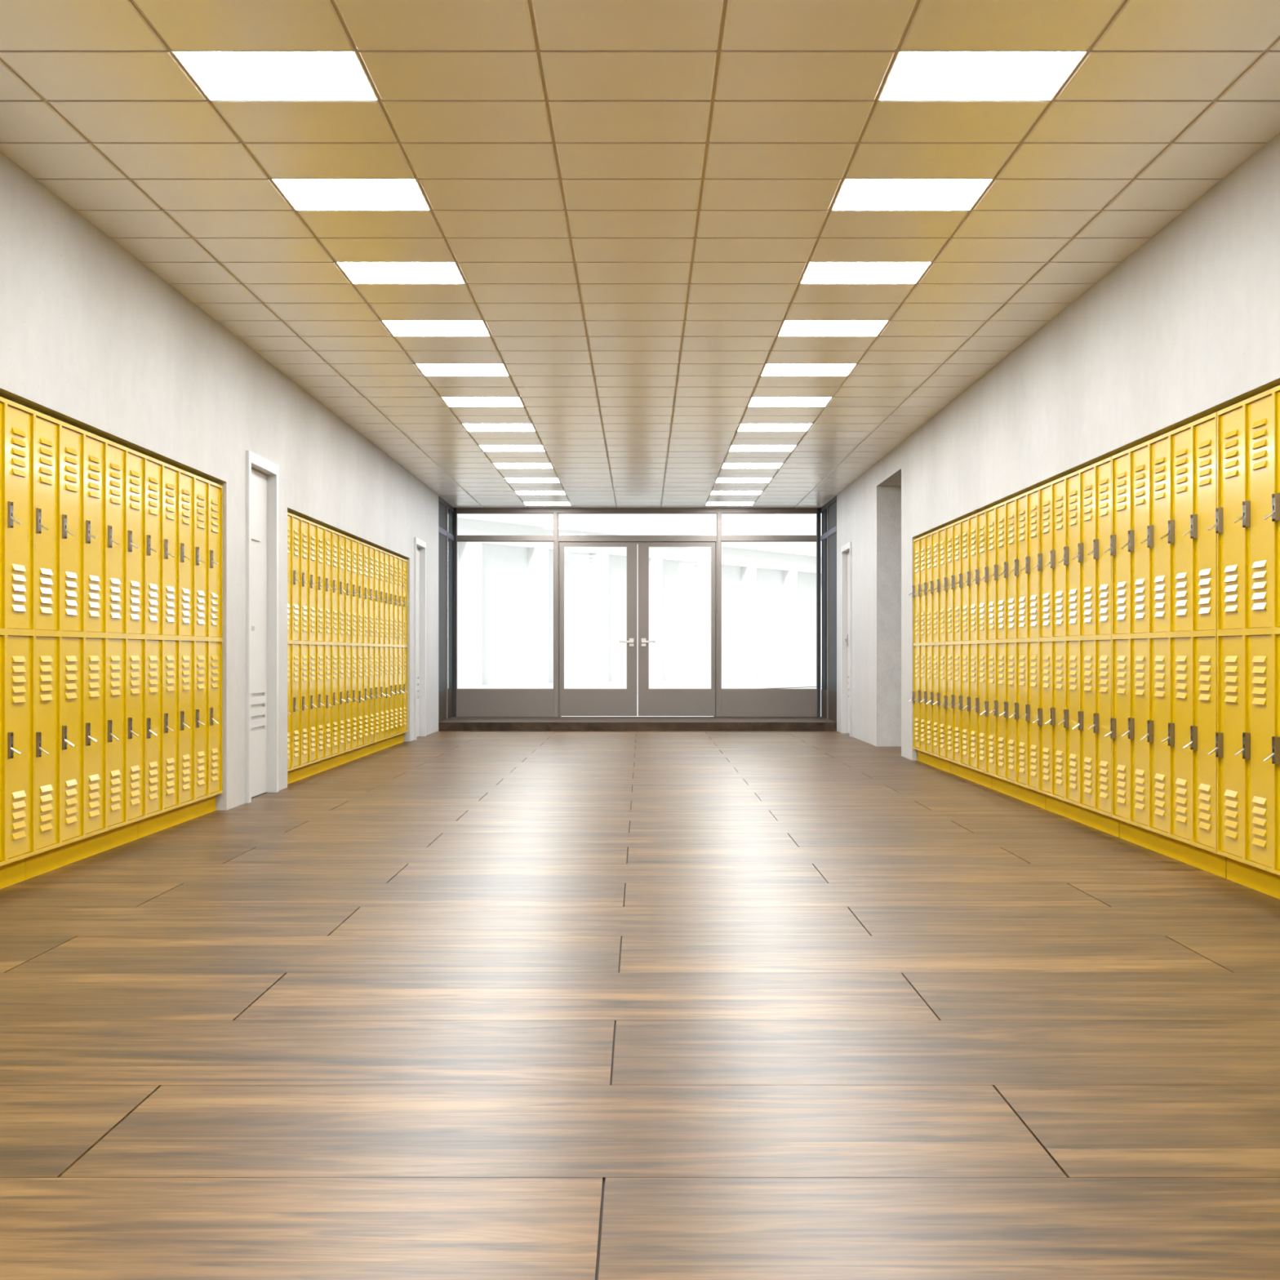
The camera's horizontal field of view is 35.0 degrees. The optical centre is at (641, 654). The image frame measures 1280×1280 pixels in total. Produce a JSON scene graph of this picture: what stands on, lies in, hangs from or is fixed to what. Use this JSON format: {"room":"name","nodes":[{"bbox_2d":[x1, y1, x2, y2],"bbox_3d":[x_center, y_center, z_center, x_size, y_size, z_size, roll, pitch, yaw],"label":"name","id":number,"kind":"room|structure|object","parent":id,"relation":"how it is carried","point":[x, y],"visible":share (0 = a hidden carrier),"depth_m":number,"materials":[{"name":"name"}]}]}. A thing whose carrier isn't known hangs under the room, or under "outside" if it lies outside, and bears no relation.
{"room":"school corridor","nodes":[
{"label":"school corridor","id":0,"kind":"room"},
{"bbox_2d":[0,151,453,810],"bbox_3d":[-2.900,-0.547,12.385,0.700,3.005,30.770,0,0,0],"label":"wall","id":1,"kind":"structure","parent":0,"point":[93,340],"depth_m":11.92,"materials":[{"name":"paint"}]},
{"bbox_2d":[245,450,278,803],"bbox_3d":[-2.588,-0.180,13.602,0.117,2.270,1.065,0,0,0],"label":"door","id":2,"kind":"structure","parent":1,"relation":"in","point":[261,474],"depth_m":13.83,"materials":[{"name":"white paint"}]},
{"bbox_2d":[413,537,426,739],"bbox_3d":[-2.588,-0.180,23.253,0.117,2.270,1.065,0,0,0],"label":"door","id":3,"kind":"structure","parent":1,"relation":"in","point":[420,546],"depth_m":23.71,"materials":[{"name":"white paint"}]},
{"bbox_2d":[453,507,456,716],"bbox_3d":[-2.552,-0.576,27.725,0.041,2.848,0.130,0,0,0],"label":"trim","id":4,"kind":"structure","parent":1,"relation":"attached to","point":[455,508],"depth_m":27.66,"materials":[{"name":"grey metal"}]},
{"bbox_2d":[456,688,553,716],"bbox_3d":[-1.867,0.660,27.723,1.330,0.375,0.074,0,0,0],"label":"panel","id":5,"kind":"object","parent":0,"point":[469,702],"depth_m":27.69,"materials":[{"name":"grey metal"}]},
{"bbox_2d":[456,535,553,541],"bbox_3d":[-1.867,-1.585,27.725,1.330,0.071,0.090,0,0,0],"label":"trim","id":6,"kind":"structure","parent":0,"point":[459,538],"depth_m":27.68,"materials":[{"name":"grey metal"}]},
{"bbox_2d":[456,541,553,688],"bbox_3d":[-1.867,-0.539,27.723,1.330,2.023,0.025,0,0,0],"label":"window frame","id":7,"kind":"structure","parent":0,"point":[456,541],"depth_m":27.71,"materials":[{"name":"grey metal"}]},
{"bbox_2d":[553,512,557,716],"bbox_3d":[-1.175,-0.542,27.719,0.053,2.780,0.102,0,0,0],"label":"trim","id":8,"kind":"structure","parent":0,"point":[555,514],"depth_m":27.67,"materials":[{"name":"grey metal"}]},
{"bbox_2d":[557,541,561,716],"bbox_3d":[-1.127,-0.353,27.727,0.044,2.402,0.086,0,0,0],"label":"trim","id":9,"kind":"structure","parent":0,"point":[557,541],"depth_m":27.68,"materials":[{"name":"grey metal"}]},
{"bbox_2d":[559,542,637,715],"bbox_3d":[-0.596,-0.347,27.686,1.059,2.371,0.112,0,0,0],"label":"door","id":10,"kind":"structure","parent":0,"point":[572,702],"depth_m":27.70,"materials":[{"name":"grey metal"}]},
{"bbox_2d":[438,716,836,731],"bbox_3d":[-0.054,0.904,26.625,5.092,0.112,2.350,0,0,0],"label":"door threshold","id":11,"kind":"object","parent":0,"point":[454,723],"depth_m":25.45,"materials":[{"name":"brown wood"}]},
{"bbox_2d":[557,535,717,543],"bbox_3d":[-0.062,-1.567,27.725,2.174,0.107,0.090,0,0,0],"label":"trim","id":12,"kind":"structure","parent":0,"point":[637,539],"depth_m":27.68,"materials":[{"name":"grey metal"}]},
{"bbox_2d":[456,507,822,513],"bbox_3d":[-0.054,-1.976,27.725,5.032,0.088,0.090,0,0,0],"label":"trim","id":13,"kind":"structure","parent":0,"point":[459,510],"depth_m":27.68,"materials":[{"name":"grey metal"}]},
{"bbox_2d":[0,730,1279,1279],"bbox_3d":[1.666,1.015,12.212,9.952,0.120,31.337,0,0,0],"label":"floor","id":14,"kind":"structure","parent":0,"point":[440,1005],"depth_m":5.15,"materials":[{"name":"brown wood"}]},
{"bbox_2d":[0,396,35,888],"bbox_3d":[-2.783,-0.051,7.636,0.518,2.013,1.924,0,0,0],"label":"bank","id":15,"kind":"object","parent":14,"relation":"on","point":[17,421],"visible":1,"depth_m":8.39,"materials":[{"name":"yellow paint"}]},
{"bbox_2d":[25,410,146,879],"bbox_3d":[-2.783,-0.051,9.562,0.519,2.013,1.924,0,0,0],"label":"bank","id":16,"kind":"object","parent":14,"relation":"on","point":[91,488],"visible":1,"depth_m":9.44,"materials":[{"name":"yellow paint"}]},
{"bbox_2d":[137,455,222,838],"bbox_3d":[-2.783,-0.051,11.489,0.519,2.013,1.924,0,0,0],"label":"bank","id":17,"kind":"object","parent":14,"relation":"on","point":[184,508],"visible":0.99,"depth_m":11.37,"materials":[{"name":"yellow paint"}]},
{"bbox_2d":[287,511,325,784],"bbox_3d":[-2.783,-0.051,15.532,0.518,2.013,1.924,0,0,0],"label":"bank","id":18,"kind":"object","parent":14,"relation":"on","point":[306,539],"visible":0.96,"depth_m":15.59,"materials":[{"name":"yellow paint"}]},
{"bbox_2d":[320,527,358,772],"bbox_3d":[-2.783,-0.051,17.459,0.519,2.013,1.924,0,0,0],"label":"bank","id":19,"kind":"object","parent":14,"relation":"on","point":[341,550],"visible":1,"depth_m":17.45,"materials":[{"name":"yellow paint"}]},
{"bbox_2d":[354,540,386,759],"bbox_3d":[-2.783,-0.051,19.385,0.519,2.013,1.924,0,0,0],"label":"bank","id":20,"kind":"object","parent":14,"relation":"on","point":[371,560],"visible":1,"depth_m":19.34,"materials":[{"name":"yellow paint"}]},
{"bbox_2d":[381,551,408,750],"bbox_3d":[-2.783,-0.051,21.312,0.518,2.013,1.924,0,0,0],"label":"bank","id":21,"kind":"object","parent":14,"relation":"on","point":[396,567],"visible":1,"depth_m":21.31,"materials":[{"name":"yellow paint"}]},
{"bbox_2d":[908,526,950,773],"bbox_3d":[2.660,-0.051,17.372,0.518,2.013,1.924,0,0,0],"label":"bank","id":22,"kind":"object","parent":14,"relation":"on","point":[929,549],"visible":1,"depth_m":17.32,"materials":[{"name":"yellow paint"}]},
{"bbox_2d":[940,509,991,788],"bbox_3d":[2.660,-0.051,15.434,0.519,2.013,1.924,0,0,0],"label":"bank","id":23,"kind":"object","parent":14,"relation":"on","point":[965,697],"visible":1,"depth_m":15.40,"materials":[{"name":"yellow paint"}]},
{"bbox_2d":[979,487,1045,808],"bbox_3d":[2.660,-0.051,13.497,0.519,2.013,1.924,0,0,0],"label":"bank","id":24,"kind":"object","parent":14,"relation":"on","point":[1011,704],"visible":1,"depth_m":13.41,"materials":[{"name":"yellow paint"}]},
{"bbox_2d":[1031,456,1119,837],"bbox_3d":[2.660,-0.051,11.559,0.519,2.013,1.924,0,0,0],"label":"bank","id":25,"kind":"object","parent":14,"relation":"on","point":[1074,712],"visible":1,"depth_m":11.45,"materials":[{"name":"yellow paint"}]},
{"bbox_2d":[1103,412,1226,878],"bbox_3d":[2.659,-0.051,9.622,0.519,2.013,1.924,0,0,0],"label":"bank","id":26,"kind":"object","parent":14,"relation":"on","point":[1163,551],"visible":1,"depth_m":9.54,"materials":[{"name":"yellow paint"}]},
{"bbox_2d":[1208,385,1279,899],"bbox_3d":[2.660,-0.051,7.684,0.519,2.013,1.924,0,0,0],"label":"bank","id":27,"kind":"object","parent":14,"relation":"on","point":[1247,524],"visible":1,"depth_m":8.24,"materials":[{"name":"yellow paint"}]},
{"bbox_2d":[0,0,1279,507],"bbox_3d":[-0.054,-2.080,12.137,5.192,0.160,31.286,0,0,0],"label":"ceiling","id":28,"kind":"structure","parent":0,"point":[629,83],"depth_m":8.76,"materials":[{"name":"tile"}]},
{"bbox_2d":[171,49,378,100],"bbox_3d":[-1.256,-2.015,7.031,0.609,0.030,0.599,0,0,0],"label":"recessed light","id":29,"kind":"object","parent":28,"relation":"in","point":[221,75],"visible":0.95,"depth_m":7.00,"materials":[{"name":"white plastic"}]},
{"bbox_2d":[271,177,431,210],"bbox_3d":[-1.256,-2.015,8.840,0.609,0.030,0.599,0,0,0],"label":"recessed light","id":30,"kind":"object","parent":28,"relation":"in","point":[303,194],"visible":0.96,"depth_m":8.83,"materials":[{"name":"white plastic"}]},
{"bbox_2d":[335,261,465,283],"bbox_3d":[-1.256,-2.015,10.648,0.609,0.030,0.599,0,0,0],"label":"recessed light","id":31,"kind":"object","parent":28,"relation":"in","point":[356,272],"visible":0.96,"depth_m":10.62,"materials":[{"name":"white plastic"}]},
{"bbox_2d":[381,319,490,336],"bbox_3d":[-1.256,-2.015,12.457,0.609,0.030,0.599,0,0,0],"label":"recessed light","id":32,"kind":"object","parent":28,"relation":"in","point":[397,327],"visible":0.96,"depth_m":12.42,"materials":[{"name":"white plastic"}]},
{"bbox_2d":[414,363,509,375],"bbox_3d":[-1.256,-2.015,14.265,0.609,0.030,0.599,0,0,0],"label":"recessed light","id":33,"kind":"object","parent":28,"relation":"in","point":[427,369],"visible":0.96,"depth_m":14.23,"materials":[{"name":"white plastic"}]},
{"bbox_2d":[440,396,524,406],"bbox_3d":[-1.256,-2.015,16.073,0.609,0.030,0.599,0,0,0],"label":"recessed light","id":34,"kind":"object","parent":28,"relation":"in","point":[450,401],"visible":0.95,"depth_m":16.02,"materials":[{"name":"white plastic"}]},
{"bbox_2d":[462,422,535,431],"bbox_3d":[-1.256,-2.015,17.882,0.609,0.030,0.599,0,0,0],"label":"recessed light","id":35,"kind":"object","parent":28,"relation":"in","point":[469,427],"visible":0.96,"depth_m":17.86,"materials":[{"name":"white plastic"}]},
{"bbox_2d":[478,444,545,451],"bbox_3d":[-1.256,-2.015,19.690,0.609,0.030,0.599,0,0,0],"label":"recessed light","id":36,"kind":"object","parent":28,"relation":"in","point":[484,447],"visible":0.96,"depth_m":19.62,"materials":[{"name":"white plastic"}]},
{"bbox_2d":[493,462,553,468],"bbox_3d":[-1.256,-2.015,21.499,0.609,0.030,0.599,0,0,0],"label":"recessed light","id":37,"kind":"object","parent":28,"relation":"in","point":[498,465],"visible":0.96,"depth_m":21.48,"materials":[{"name":"white plastic"}]},
{"bbox_2d":[504,477,559,482],"bbox_3d":[-1.256,-2.015,23.307,0.609,0.030,0.599,0,0,0],"label":"recessed light","id":38,"kind":"object","parent":28,"relation":"in","point":[508,480],"visible":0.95,"depth_m":23.30,"materials":[{"name":"white plastic"}]},
{"bbox_2d":[514,490,565,494],"bbox_3d":[-1.256,-2.015,25.115,0.609,0.030,0.599,0,0,0],"label":"recessed light","id":39,"kind":"object","parent":28,"relation":"in","point":[517,492],"visible":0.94,"depth_m":25.06,"materials":[{"name":"white plastic"}]},
{"bbox_2d":[523,502,570,505],"bbox_3d":[-1.256,-2.015,26.924,0.609,0.030,0.599,0,0,0],"label":"recessed light","id":40,"kind":"object","parent":28,"relation":"in","point":[525,503],"visible":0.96,"depth_m":26.86,"materials":[{"name":"white plastic"}]},
{"bbox_2d":[0,0,1279,507],"bbox_3d":[-0.054,-2.023,12.075,4.992,0.033,31.210,0,0,0],"label":"ceiling grid","id":41,"kind":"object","parent":28,"relation":"attached to","point":[725,2],"depth_m":8.67,"materials":[{"name":"brown metal"}]},
{"bbox_2d":[705,502,754,505],"bbox_3d":[1.165,-2.015,26.924,0.628,0.030,0.599,0,0,0],"label":"recessed light","id":42,"kind":"object","parent":28,"relation":"in","point":[707,503],"visible":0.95,"depth_m":26.83,"materials":[{"name":"white plastic"}]},
{"bbox_2d":[710,490,763,494],"bbox_3d":[1.165,-2.015,25.115,0.628,0.030,0.599,0,0,0],"label":"recessed light","id":43,"kind":"object","parent":28,"relation":"in","point":[713,492],"visible":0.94,"depth_m":25.06,"materials":[{"name":"white plastic"}]},
{"bbox_2d":[715,477,772,482],"bbox_3d":[1.165,-2.015,23.307,0.628,0.030,0.599,0,0,0],"label":"recessed light","id":44,"kind":"object","parent":28,"relation":"in","point":[717,480],"visible":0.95,"depth_m":23.30,"materials":[{"name":"white plastic"}]},
{"bbox_2d":[721,462,783,468],"bbox_3d":[1.165,-2.015,21.499,0.628,0.030,0.599,0,0,0],"label":"recessed light","id":45,"kind":"object","parent":28,"relation":"in","point":[725,465],"visible":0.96,"depth_m":21.48,"materials":[{"name":"white plastic"}]},
{"bbox_2d":[728,444,796,451],"bbox_3d":[1.165,-2.015,19.690,0.628,0.030,0.599,0,0,0],"label":"recessed light","id":46,"kind":"object","parent":28,"relation":"in","point":[733,447],"visible":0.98,"depth_m":19.62,"materials":[{"name":"white plastic"}]},
{"bbox_2d":[737,422,813,431],"bbox_3d":[1.165,-2.015,17.882,0.628,0.030,0.599,0,0,0],"label":"recessed light","id":47,"kind":"object","parent":28,"relation":"in","point":[742,427],"visible":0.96,"depth_m":17.86,"materials":[{"name":"white plastic"}]},
{"bbox_2d":[747,396,832,406],"bbox_3d":[1.165,-2.015,16.073,0.628,0.030,0.599,0,0,0],"label":"recessed light","id":48,"kind":"object","parent":28,"relation":"in","point":[754,401],"visible":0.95,"depth_m":16.02,"materials":[{"name":"white plastic"}]},
{"bbox_2d":[760,363,857,375],"bbox_3d":[1.165,-2.015,14.265,0.628,0.030,0.599,0,0,0],"label":"recessed light","id":49,"kind":"object","parent":28,"relation":"in","point":[769,369],"visible":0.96,"depth_m":14.23,"materials":[{"name":"white plastic"}]},
{"bbox_2d":[777,319,888,336],"bbox_3d":[1.165,-2.015,12.457,0.628,0.030,0.599,0,0,0],"label":"recessed light","id":50,"kind":"object","parent":28,"relation":"in","point":[788,327],"visible":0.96,"depth_m":12.42,"materials":[{"name":"white plastic"}]},
{"bbox_2d":[800,261,932,283],"bbox_3d":[1.165,-2.015,10.648,0.628,0.030,0.599,0,0,0],"label":"recessed light","id":51,"kind":"object","parent":28,"relation":"in","point":[815,272],"visible":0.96,"depth_m":10.62,"materials":[{"name":"white plastic"}]},
{"bbox_2d":[831,177,993,210],"bbox_3d":[1.165,-2.015,8.840,0.628,0.030,0.599,0,0,0],"label":"recessed light","id":52,"kind":"object","parent":28,"relation":"in","point":[853,194],"visible":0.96,"depth_m":8.83,"materials":[{"name":"white plastic"}]},
{"bbox_2d":[877,49,1088,100],"bbox_3d":[1.165,-2.015,7.031,0.628,0.030,0.599,0,0,0],"label":"recessed light","id":53,"kind":"object","parent":28,"relation":"in","point":[913,75],"visible":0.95,"depth_m":7.00,"materials":[{"name":"white plastic"}]},
{"bbox_2d":[638,542,715,715],"bbox_3d":[0.473,-0.347,27.686,1.055,2.371,0.112,0,0,0],"label":"door","id":54,"kind":"structure","parent":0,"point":[651,702],"depth_m":27.70,"materials":[{"name":"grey metal"}]},
{"bbox_2d":[713,541,717,716],"bbox_3d":[1.003,-0.353,27.727,0.045,2.402,0.086,0,0,0],"label":"trim","id":55,"kind":"structure","parent":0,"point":[716,543],"depth_m":27.68,"materials":[{"name":"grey metal"}]},
{"bbox_2d":[716,512,720,716],"bbox_3d":[1.051,-0.542,27.719,0.051,2.780,0.102,0,0,0],"label":"trim","id":56,"kind":"structure","parent":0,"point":[718,514],"depth_m":27.67,"materials":[{"name":"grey metal"}]},
{"bbox_2d":[720,688,817,716],"bbox_3d":[1.734,0.660,27.723,1.314,0.375,0.074,0,0,0],"label":"panel","id":57,"kind":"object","parent":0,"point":[734,702],"depth_m":27.69,"materials":[{"name":"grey metal"}]},
{"bbox_2d":[720,513,817,535],"bbox_3d":[1.734,-1.776,27.723,1.314,0.311,0.025,0,0,0],"label":"window","id":58,"kind":"structure","parent":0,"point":[721,513],"depth_m":27.71,"materials":[{"name":"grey metal"}]},
{"bbox_2d":[720,535,817,541],"bbox_3d":[1.734,-1.585,27.725,1.314,0.071,0.090,0,0,0],"label":"trim","id":59,"kind":"structure","parent":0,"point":[723,538],"depth_m":27.68,"materials":[{"name":"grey metal"}]},
{"bbox_2d":[720,541,817,688],"bbox_3d":[1.734,-0.539,27.723,1.314,2.023,0.025,0,0,0],"label":"window","id":60,"kind":"structure","parent":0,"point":[721,541],"depth_m":27.71,"materials":[{"name":"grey metal"}]},
{"bbox_2d":[876,485,901,746],"bbox_3d":[4.519,-0.470,20.117,4.146,2.850,2.245,0,0,0],"label":"wall","id":61,"kind":"structure","parent":0,"point":[888,497],"depth_m":21.12,"materials":[{"name":"paint"}]},
{"bbox_2d":[821,132,1279,759],"bbox_3d":[2.791,-0.547,12.385,0.702,3.005,30.770,0,0,0],"label":"wall","id":62,"kind":"structure","parent":0,"point":[1184,330],"depth_m":11.10,"materials":[{"name":"paint"}]},
{"bbox_2d":[817,507,820,716],"bbox_3d":[2.414,-0.576,27.725,0.046,2.848,0.130,0,0,0],"label":"trim","id":63,"kind":"structure","parent":62,"relation":"attached to","point":[818,508],"depth_m":27.66,"materials":[{"name":"grey metal"}]},
{"bbox_2d":[840,542,852,737],"bbox_3d":[2.481,-0.180,24.152,0.117,2.270,1.065,0,0,0],"label":"door","id":64,"kind":"structure","parent":62,"relation":"in","point":[846,549],"depth_m":24.61,"materials":[{"name":"white paint"}]},
{"label":"outside","id":65,"kind":"structure","parent":0,"visible":0},
{"bbox_2d":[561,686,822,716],"bbox_3d":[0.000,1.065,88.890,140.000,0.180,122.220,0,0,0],"label":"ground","id":66,"kind":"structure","parent":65,"point":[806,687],"depth_m":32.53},
{"bbox_2d":[457,513,822,693],"bbox_3d":[-3.893,-11.295,53.936,10.300,24.500,40.400,0,0,28],"label":"building","id":67,"kind":"structure","parent":66,"relation":"on","point":[505,589],"depth_m":51.28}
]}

